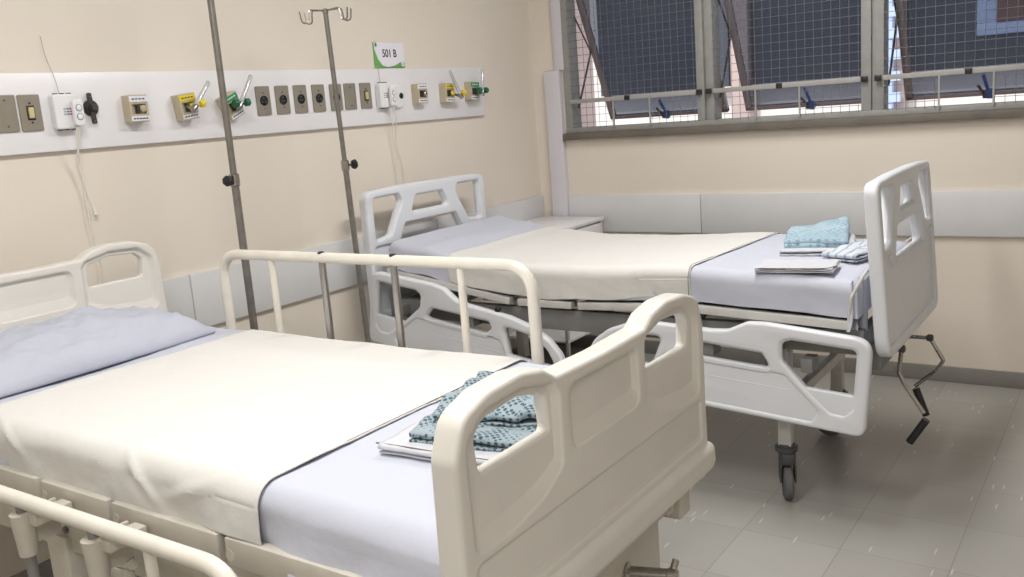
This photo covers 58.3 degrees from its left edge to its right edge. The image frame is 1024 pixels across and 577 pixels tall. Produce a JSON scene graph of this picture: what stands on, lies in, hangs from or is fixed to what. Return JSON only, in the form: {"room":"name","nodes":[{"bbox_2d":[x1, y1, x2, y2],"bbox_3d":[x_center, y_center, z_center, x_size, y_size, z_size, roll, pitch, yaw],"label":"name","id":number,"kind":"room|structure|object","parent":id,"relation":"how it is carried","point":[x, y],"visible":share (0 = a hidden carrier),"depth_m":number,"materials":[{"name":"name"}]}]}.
{"room":"hospital room","nodes":[
{"label":"hospital room","id":0,"kind":"room"},
{"bbox_2d":[0,0,540,576],"bbox_3d":[-1.923,-0.374,2.792,0.150,2.950,7.550,3,13,34],"label":"wall","id":1,"kind":"structure","parent":0,"point":[172,198],"depth_m":3.87,"materials":[{"name":"beige paint"}]},
{"bbox_2d":[163,275,194,318],"bbox_3d":[-1.795,0.244,2.880,0.020,0.223,1.878,3,13,34],"label":"trim","id":2,"kind":"structure","parent":1,"relation":"attached to","point":[178,295],"depth_m":3.58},
{"bbox_2d":[0,67,484,155],"bbox_3d":[-1.862,-0.497,2.719,0.022,0.264,6.051,3,13,34],"label":"wall panel","id":3,"kind":"object","parent":1,"relation":"attached to","point":[106,89],"visible":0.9,"depth_m":3.61,"materials":[{"name":"white laminate"}]},
{"bbox_2d":[0,95,19,132],"bbox_3d":[-1.651,-0.570,2.994,0.008,0.120,0.074,3,13,34],"label":"blank plate","id":4,"kind":"object","parent":3,"relation":"attached to","point":[9,122],"visible":1,"depth_m":3.00,"materials":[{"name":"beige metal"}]},
{"bbox_2d":[16,94,43,131],"bbox_3d":[-1.602,-0.585,3.059,0.015,0.120,0.074,3,13,34],"label":"switch plate","id":5,"kind":"object","parent":3,"relation":"attached to","point":[29,107],"visible":1,"depth_m":3.06,"materials":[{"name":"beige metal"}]},
{"bbox_2d":[48,93,81,130],"bbox_3d":[-1.530,-0.606,3.145,0.035,0.125,0.092,3,13,34],"label":"box","id":6,"kind":"object","parent":3,"relation":"attached to","point":[59,104],"visible":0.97,"depth_m":3.12,"materials":[{"name":"white plastic"}]},
{"bbox_2d":[40,36,58,92],"bbox_3d":[-1.569,-0.759,3.115,0.034,0.195,0.005,-4,11,4],"label":"wire","id":7,"kind":"object","parent":6,"relation":"attached to","point":[40,36],"visible":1,"depth_m":3.12,"materials":[{"name":"beige"}]},
{"bbox_2d":[70,99,103,282],"bbox_3d":[-1.480,-0.321,3.228,0.048,0.672,0.082,-13,14,-38],"label":"handset","id":8,"kind":"object","parent":3,"relation":"hanging from","point":[77,108],"depth_m":3.16,"materials":[{"name":"white plastic"}]},
{"bbox_2d":[83,93,98,123],"bbox_3d":[-1.473,-0.633,3.227,0.034,0.108,0.056,3,13,34],"label":"connector","id":9,"kind":"object","parent":3,"relation":"attached to","point":[91,108],"visible":0.99,"depth_m":3.22,"materials":[{"name":"black plastic"}]},
{"bbox_2d":[121,94,149,122],"bbox_3d":[-1.372,-0.657,3.355,0.054,0.098,0.076,3,13,34],"label":"outlet","id":10,"kind":"object","parent":3,"relation":"attached to","point":[135,107],"visible":1,"depth_m":3.34,"materials":[{"name":"white plastic"}]},
{"bbox_2d":[171,92,199,121],"bbox_3d":[-1.252,-0.698,3.528,0.054,0.106,0.087,3,13,34],"label":"outlet","id":11,"kind":"object","parent":3,"relation":"attached to","point":[180,101],"visible":0.94,"depth_m":3.51,"materials":[{"name":"yellow plastic"}]},
{"bbox_2d":[185,81,209,112],"bbox_3d":[-1.197,-0.735,3.515,0.106,0.118,0.047,-12,14,-35],"label":"flowmeter","id":12,"kind":"object","parent":3,"relation":"attached to","point":[199,102],"visible":1,"depth_m":3.51,"materials":[{"name":"grey"}]},
{"bbox_2d":[215,91,244,120],"bbox_3d":[-1.131,-0.735,3.701,0.054,0.119,0.108,3,13,34],"label":"outlet","id":13,"kind":"object","parent":3,"relation":"attached to","point":[234,113],"visible":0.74,"depth_m":3.69,"materials":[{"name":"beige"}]},
{"bbox_2d":[231,74,252,109],"bbox_3d":[-1.085,-0.788,3.689,0.056,0.140,0.110,3,13,34],"label":"flowmeter","id":14,"kind":"object","parent":13,"relation":"attached to","point":[236,103],"visible":1,"depth_m":3.68,"materials":[{"name":"grey"}]},
{"bbox_2d":[254,86,271,115],"bbox_3d":[-1.045,-0.790,3.862,0.010,0.120,0.074,3,13,34],"label":"socket plate","id":15,"kind":"object","parent":3,"relation":"attached to","point":[262,94],"visible":1,"depth_m":3.86,"materials":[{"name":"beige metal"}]},
{"bbox_2d":[260,96,267,105],"bbox_3d":[-1.042,-0.790,3.860,0.004,0.041,0.041,3,13,34],"label":"socket","id":16,"kind":"object","parent":15,"relation":"attached to","point":[263,99],"depth_m":3.86,"materials":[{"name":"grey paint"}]},
{"bbox_2d":[274,85,290,113],"bbox_3d":[-0.985,-0.811,3.947,0.010,0.120,0.074,3,13,34],"label":"socket plate","id":17,"kind":"object","parent":3,"relation":"attached to","point":[281,92],"visible":1,"depth_m":3.94,"materials":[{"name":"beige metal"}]},
{"bbox_2d":[279,95,286,104],"bbox_3d":[-0.983,-0.811,3.945,0.004,0.041,0.041,3,13,34],"label":"socket","id":18,"kind":"object","parent":17,"relation":"attached to","point":[282,98],"depth_m":3.94,"materials":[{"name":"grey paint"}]},
{"bbox_2d":[292,85,308,112],"bbox_3d":[-0.927,-0.832,4.031,0.010,0.120,0.074,3,13,34],"label":"socket plate","id":19,"kind":"object","parent":3,"relation":"attached to","point":[299,91],"visible":1,"depth_m":4.03,"materials":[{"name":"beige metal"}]},
{"bbox_2d":[298,94,304,103],"bbox_3d":[-0.924,-0.832,4.029,0.004,0.041,0.041,3,13,34],"label":"socket","id":20,"kind":"object","parent":19,"relation":"attached to","point":[301,97],"depth_m":4.03,"materials":[{"name":"black plastic"}]},
{"bbox_2d":[311,84,325,111],"bbox_3d":[-0.866,-0.854,4.118,0.010,0.120,0.074,3,13,34],"label":"socket plate","id":21,"kind":"object","parent":3,"relation":"attached to","point":[318,95],"visible":1,"depth_m":4.11,"materials":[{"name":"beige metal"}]},
{"bbox_2d":[316,93,322,102],"bbox_3d":[-0.863,-0.854,4.117,0.004,0.041,0.041,3,13,34],"label":"socket","id":22,"kind":"object","parent":21,"relation":"attached to","point":[319,96],"depth_m":4.12,"materials":[{"name":"black plastic"}]},
{"bbox_2d":[328,84,342,110],"bbox_3d":[-0.805,-0.876,4.206,0.010,0.120,0.074,3,13,34],"label":"socket plate","id":23,"kind":"object","parent":3,"relation":"attached to","point":[331,94],"visible":0.56,"depth_m":4.19,"materials":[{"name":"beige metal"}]},
{"bbox_2d":[343,83,356,109],"bbox_3d":[-0.753,-0.895,4.281,0.008,0.120,0.074,3,13,34],"label":"blank plate","id":24,"kind":"object","parent":3,"relation":"attached to","point":[349,89],"visible":1,"depth_m":4.28,"materials":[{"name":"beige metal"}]},
{"bbox_2d":[359,83,372,108],"bbox_3d":[-0.692,-0.916,4.363,0.015,0.120,0.074,3,13,34],"label":"switch plate","id":25,"kind":"object","parent":3,"relation":"attached to","point":[364,88],"visible":1,"depth_m":4.36,"materials":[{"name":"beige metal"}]},
{"bbox_2d":[375,82,391,108],"bbox_3d":[-0.622,-0.935,4.448,0.035,0.125,0.082,3,13,34],"label":"box","id":26,"kind":"object","parent":3,"relation":"attached to","point":[381,88],"visible":1,"depth_m":4.42,"materials":[{"name":"white plastic"}]},
{"bbox_2d":[391,85,405,107],"bbox_3d":[-0.566,-0.949,4.535,0.027,0.112,0.112,3,13,34],"label":"holder","id":27,"kind":"object","parent":3,"relation":"attached to","point":[400,94],"visible":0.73,"depth_m":4.53,"materials":[{"name":"white plastic"}]},
{"bbox_2d":[388,87,404,184],"bbox_3d":[-0.565,-0.654,4.558,0.043,0.674,0.130,-5,11,-5],"label":"handset","id":28,"kind":"object","parent":27,"relation":"hanging from","point":[392,91],"visible":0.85,"depth_m":4.49,"materials":[{"name":"white plastic"}]},
{"bbox_2d":[411,83,428,103],"bbox_3d":[-0.465,-0.988,4.656,0.054,0.098,0.076,3,13,34],"label":"outlet","id":29,"kind":"object","parent":3,"relation":"attached to","point":[419,92],"visible":1,"depth_m":4.64,"materials":[{"name":"white plastic"}]},
{"bbox_2d":[439,83,454,102],"bbox_3d":[-0.339,-1.029,4.837,0.054,0.100,0.079,3,13,34],"label":"outlet","id":30,"kind":"object","parent":3,"relation":"attached to","point":[446,90],"visible":1,"depth_m":4.82,"materials":[{"name":"yellow plastic"}]},
{"bbox_2d":[449,70,466,98],"bbox_3d":[-0.295,-1.070,4.822,0.056,0.150,0.116,3,13,34],"label":"flowmeter","id":31,"kind":"object","parent":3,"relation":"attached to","point":[463,92],"visible":1,"depth_m":4.82,"materials":[{"name":"grey"}]},
{"bbox_2d":[464,82,479,100],"bbox_3d":[-0.214,-1.078,5.014,0.054,0.102,0.081,3,13,34],"label":"outlet","id":32,"kind":"object","parent":3,"relation":"attached to","point":[470,87],"visible":0.98,"depth_m":4.99,"materials":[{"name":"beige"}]},
{"bbox_2d":[476,69,488,95],"bbox_3d":[-0.170,-1.122,5.001,0.056,0.145,0.076,3,13,34],"label":"flowmeter","id":33,"kind":"object","parent":32,"relation":"attached to","point":[482,90],"visible":1,"depth_m":4.99,"materials":[{"name":"grey"}]},
{"bbox_2d":[11,341,544,576],"bbox_3d":[-1.762,1.039,3.001,0.012,0.080,7.200,3,13,34],"label":"baseboard","id":34,"kind":"structure","parent":1,"relation":"attached to","point":[45,568],"depth_m":3.19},
{"bbox_2d":[188,219,437,325],"bbox_3d":[-0.831,-0.102,4.262,0.020,0.223,1.552,3,13,34],"label":"trim","id":35,"kind":"structure","parent":1,"relation":"attached to","point":[297,281],"depth_m":3.99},
{"bbox_2d":[372,42,404,67],"bbox_3d":[-0.604,-1.148,4.518,0.008,0.121,0.219,3,13,34],"label":"room sign","id":36,"kind":"object","parent":1,"relation":"attached to","point":[386,54],"visible":1,"depth_m":4.51,"materials":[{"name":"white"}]},
{"bbox_2d":[436,196,544,228],"bbox_3d":[-0.099,-0.364,5.312,0.020,0.223,1.051,3,13,34],"label":"trim","id":37,"kind":"structure","parent":1,"relation":"attached to","point":[530,208],"depth_m":5.46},
{"bbox_2d":[135,345,1023,576],"bbox_3d":[0.481,1.258,1.523,5.700,0.120,7.550,3,13,34],"label":"floor","id":38,"kind":"structure","parent":0,"point":[949,502],"depth_m":3.40,"materials":[{"name":"grey tile"}]},
{"bbox_2d":[207,0,257,329],"bbox_3d":[-0.990,-0.152,3.455,0.552,2.120,0.527,3,13,34],"label":"pole","id":39,"kind":"object","parent":38,"relation":"on","point":[232,180],"visible":0.31,"depth_m":3.37,"materials":[{"name":"metal"}]},
{"bbox_2d":[299,7,370,342],"bbox_3d":[-0.655,-0.189,3.943,0.552,1.953,0.527,3,15,34],"label":"pole","id":40,"kind":"object","parent":38,"relation":"on","point":[345,164],"visible":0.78,"depth_m":3.84,"materials":[{"name":"metal"}]},
{"bbox_2d":[0,241,715,576],"bbox_3d":[-0.645,0.529,2.350,2.134,1.160,1.110,3,13,34],"label":"hospital bed","id":41,"kind":"object","parent":38,"relation":"on","point":[619,444],"visible":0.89,"depth_m":1.79,"materials":[{"name":"beige plastic"}]},
{"bbox_3d":[-0.655,0.300,2.337,1.953,0.112,0.885,3,13,34],"label":"mattress","id":42,"kind":"object","parent":41,"relation":"on","visible":0},
{"bbox_2d":[0,326,548,576],"bbox_3d":[-0.655,0.322,2.334,1.986,0.172,0.945,3,13,34],"label":"sheet","id":43,"kind":"object","parent":42,"relation":"on","point":[353,507],"visible":0.21,"depth_m":1.61,"materials":[{"name":"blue fabric"}]},
{"bbox_2d":[0,305,215,397],"bbox_3d":[-1.326,0.144,2.733,0.476,0.128,0.755,3,13,34],"label":"pillow","id":44,"kind":"object","parent":43,"relation":"on","point":[79,341],"visible":1,"depth_m":2.62,"materials":[{"name":"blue fabric"}]},
{"bbox_2d":[0,329,527,545],"bbox_3d":[-0.631,0.298,2.322,1.040,0.134,0.930,3,13,34],"label":"sheet","id":45,"kind":"object","parent":43,"relation":"on","point":[197,434],"visible":0.97,"depth_m":2.10,"materials":[{"name":"white fabric"}]},
{"bbox_2d":[376,413,500,465],"bbox_3d":[-0.044,0.275,1.855,0.302,0.022,0.374,2,13,31],"label":"sheet","id":46,"kind":"object","parent":43,"relation":"on","point":[399,444],"visible":0.11,"depth_m":1.75,"materials":[{"name":"grey fabric"}]},
{"bbox_2d":[409,414,536,451],"bbox_3d":[-0.007,0.250,1.851,0.277,0.029,0.340,1,12,26],"label":"gown","id":47,"kind":"object","parent":46,"relation":"on","point":[486,437],"visible":0.16,"depth_m":1.72,"materials":[{"name":"teal fabric"}]},
{"bbox_2d":[432,371,536,427],"bbox_3d":[0.013,0.216,1.970,0.336,0.077,0.445,0,12,20],"label":"gown","id":48,"kind":"object","parent":47,"relation":"on","point":[519,411],"visible":0.11,"depth_m":1.77,"materials":[{"name":"teal fabric"}]},
{"bbox_2d":[504,216,603,357],"bbox_3d":[0.266,0.019,5.442,0.452,0.832,0.485,3,13,34],"label":"bedside table","id":49,"kind":"object","parent":38,"relation":"on","point":[592,224],"visible":0.2,"depth_m":5.34,"materials":[{"name":"white laminate"}]},
{"bbox_2d":[508,328,590,342],"bbox_3d":[0.274,0.246,5.490,0.432,0.016,0.470,3,13,34],"label":"shelf","id":50,"kind":"object","parent":49,"relation":"attached to","point":[558,336],"depth_m":5.33,"materials":[{"name":"white laminate"}]},
{"bbox_2d":[359,160,944,499],"bbox_3d":[0.570,0.098,4.012,2.398,1.182,0.939,3,13,34],"label":"hospital bed","id":51,"kind":"object","parent":38,"relation":"on","point":[903,283],"visible":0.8,"depth_m":3.40,"materials":[{"name":"white plastic"}]},
{"bbox_3d":[0.540,-0.149,3.992,2.066,0.205,0.865,3,13,34],"label":"mattress","id":52,"kind":"object","parent":51,"relation":"on","visible":0},
{"bbox_2d":[389,215,906,331],"bbox_3d":[0.542,-0.114,3.995,2.099,0.298,0.910,3,13,34],"label":"sheet","id":53,"kind":"object","parent":52,"relation":"on","point":[728,278],"visible":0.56,"depth_m":3.34,"materials":[{"name":"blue fabric"}]},
{"bbox_2d":[447,226,780,299],"bbox_3d":[0.459,-0.126,4.057,1.197,0.178,0.907,3,13,34],"label":"sheet","id":54,"kind":"object","parent":53,"relation":"on","point":[564,263],"visible":0.91,"depth_m":3.83,"materials":[{"name":"white fabric"}]},
{"bbox_2d":[754,258,840,272],"bbox_3d":[1.018,-0.083,3.270,0.274,0.020,0.196,1,12,26],"label":"sheet","id":55,"kind":"object","parent":53,"relation":"on","point":[770,265],"visible":1,"depth_m":3.24,"materials":[{"name":"grey fabric"}]},
{"bbox_2d":[779,233,855,255],"bbox_3d":[1.225,-0.178,3.663,0.276,0.025,0.414,0,12,21],"label":"sheet","id":56,"kind":"object","parent":53,"relation":"on","point":[783,251],"visible":0.23,"depth_m":3.52,"materials":[{"name":"grey fabric"}]},
{"bbox_2d":[784,216,849,247],"bbox_3d":[1.233,-0.229,3.698,0.238,0.069,0.384,0,12,21],"label":"gown","id":57,"kind":"object","parent":56,"relation":"on","point":[834,232],"visible":0.98,"depth_m":3.62,"materials":[{"name":"blue fabric"}]},
{"bbox_2d":[821,241,867,262],"bbox_3d":[1.291,-0.141,3.440,0.260,0.041,0.149,-14,14,-40],"label":"striped cloth","id":58,"kind":"object","parent":53,"relation":"on","point":[855,252],"visible":0.7,"depth_m":3.38,"materials":[{"name":"white fabric"}]},
{"bbox_2d":[527,0,1023,372],"bbox_3d":[2.411,-0.977,4.161,5.400,2.950,0.150,3,13,34],"label":"wall","id":59,"kind":"structure","parent":0,"point":[976,321],"depth_m":4.61,"materials":[{"name":"beige paint"}]},
{"bbox_2d":[544,0,575,308],"bbox_3d":[0.266,-1.117,5.507,0.132,2.870,0.035,3,13,34],"label":"trim","id":60,"kind":"structure","parent":59,"relation":"attached to","point":[554,108],"depth_m":5.52,"materials":[{"name":"white paint"}]},
{"bbox_2d":[568,194,701,232],"bbox_3d":[0.706,-0.441,5.378,0.853,0.220,0.020,3,13,34],"label":"trim","id":61,"kind":"structure","parent":59,"relation":"attached to","point":[665,213],"depth_m":5.32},
{"bbox_2d":[555,335,1023,388],"bbox_3d":[2.478,0.444,4.368,5.388,0.080,0.012,3,13,34],"label":"baseboard","id":62,"kind":"structure","parent":59,"relation":"attached to","point":[1007,379],"depth_m":4.67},
{"bbox_2d":[560,0,1023,133],"bbox_3d":[1.918,-1.428,4.579,3.626,1.093,0.491,3,13,34],"label":"window","id":63,"kind":"structure","parent":59,"relation":"in","point":[872,100],"depth_m":4.93,"materials":[{"name":"grey metal"}]},
{"bbox_2d":[565,0,701,128],"bbox_3d":[0.657,-1.431,5.132,0.827,1.030,0.020,3,13,34],"label":"guard","id":64,"kind":"object","parent":63,"relation":"attached to","point":[698,91],"visible":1,"depth_m":5.17,"materials":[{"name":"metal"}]},
{"bbox_2d":[705,0,867,119],"bbox_3d":[1.364,-1.391,4.649,0.836,1.030,0.020,3,13,34],"label":"guard","id":65,"kind":"object","parent":63,"relation":"attached to","point":[858,79],"visible":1,"depth_m":4.69,"materials":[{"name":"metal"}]},
{"bbox_2d":[874,0,1023,109],"bbox_3d":[2.092,-1.349,4.152,0.864,1.030,0.020,3,13,34],"label":"guard","id":66,"kind":"object","parent":63,"relation":"attached to","point":[1016,67],"visible":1,"depth_m":4.27,"materials":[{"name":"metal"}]},
{"bbox_2d":[563,108,1023,139],"bbox_3d":[1.843,-0.826,4.486,3.688,0.039,0.065,3,13,34],"label":"trim","id":67,"kind":"structure","parent":59,"relation":"attached to","point":[1016,112],"depth_m":4.67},
{"bbox_2d":[701,190,1023,236],"bbox_3d":[1.818,-0.377,4.618,1.836,0.220,0.020,3,13,34],"label":"trim","id":68,"kind":"structure","parent":59,"relation":"attached to","point":[962,213],"depth_m":4.68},
{"label":"outside","id":69,"kind":"structure","parent":0,"visible":0},
{"bbox_2d":[589,0,1023,125],"bbox_3d":[3.112,-2.350,10.752,17.000,11.000,0.720,3,13,34],"label":"building","id":70,"kind":"structure","parent":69,"point":[958,82],"depth_m":10.39,"materials":[{"name":"grey"}]},
{"bbox_2d":[997,0,1023,21],"bbox_3d":[5.385,-4.355,8.411,1.600,3.520,0.070,3,13,34],"label":"shutter","id":71,"kind":"object","parent":70,"relation":"hanging from","point":[1014,12],"depth_m":9.09,"materials":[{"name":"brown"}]},
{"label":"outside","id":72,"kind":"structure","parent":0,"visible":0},
{"bbox_2d":[574,0,595,126],"bbox_3d":[0.182,-0.120,7.049,0.350,6.500,1.550,3,13,34],"label":"wall","id":73,"kind":"structure","parent":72,"point":[589,117],"depth_m":7.18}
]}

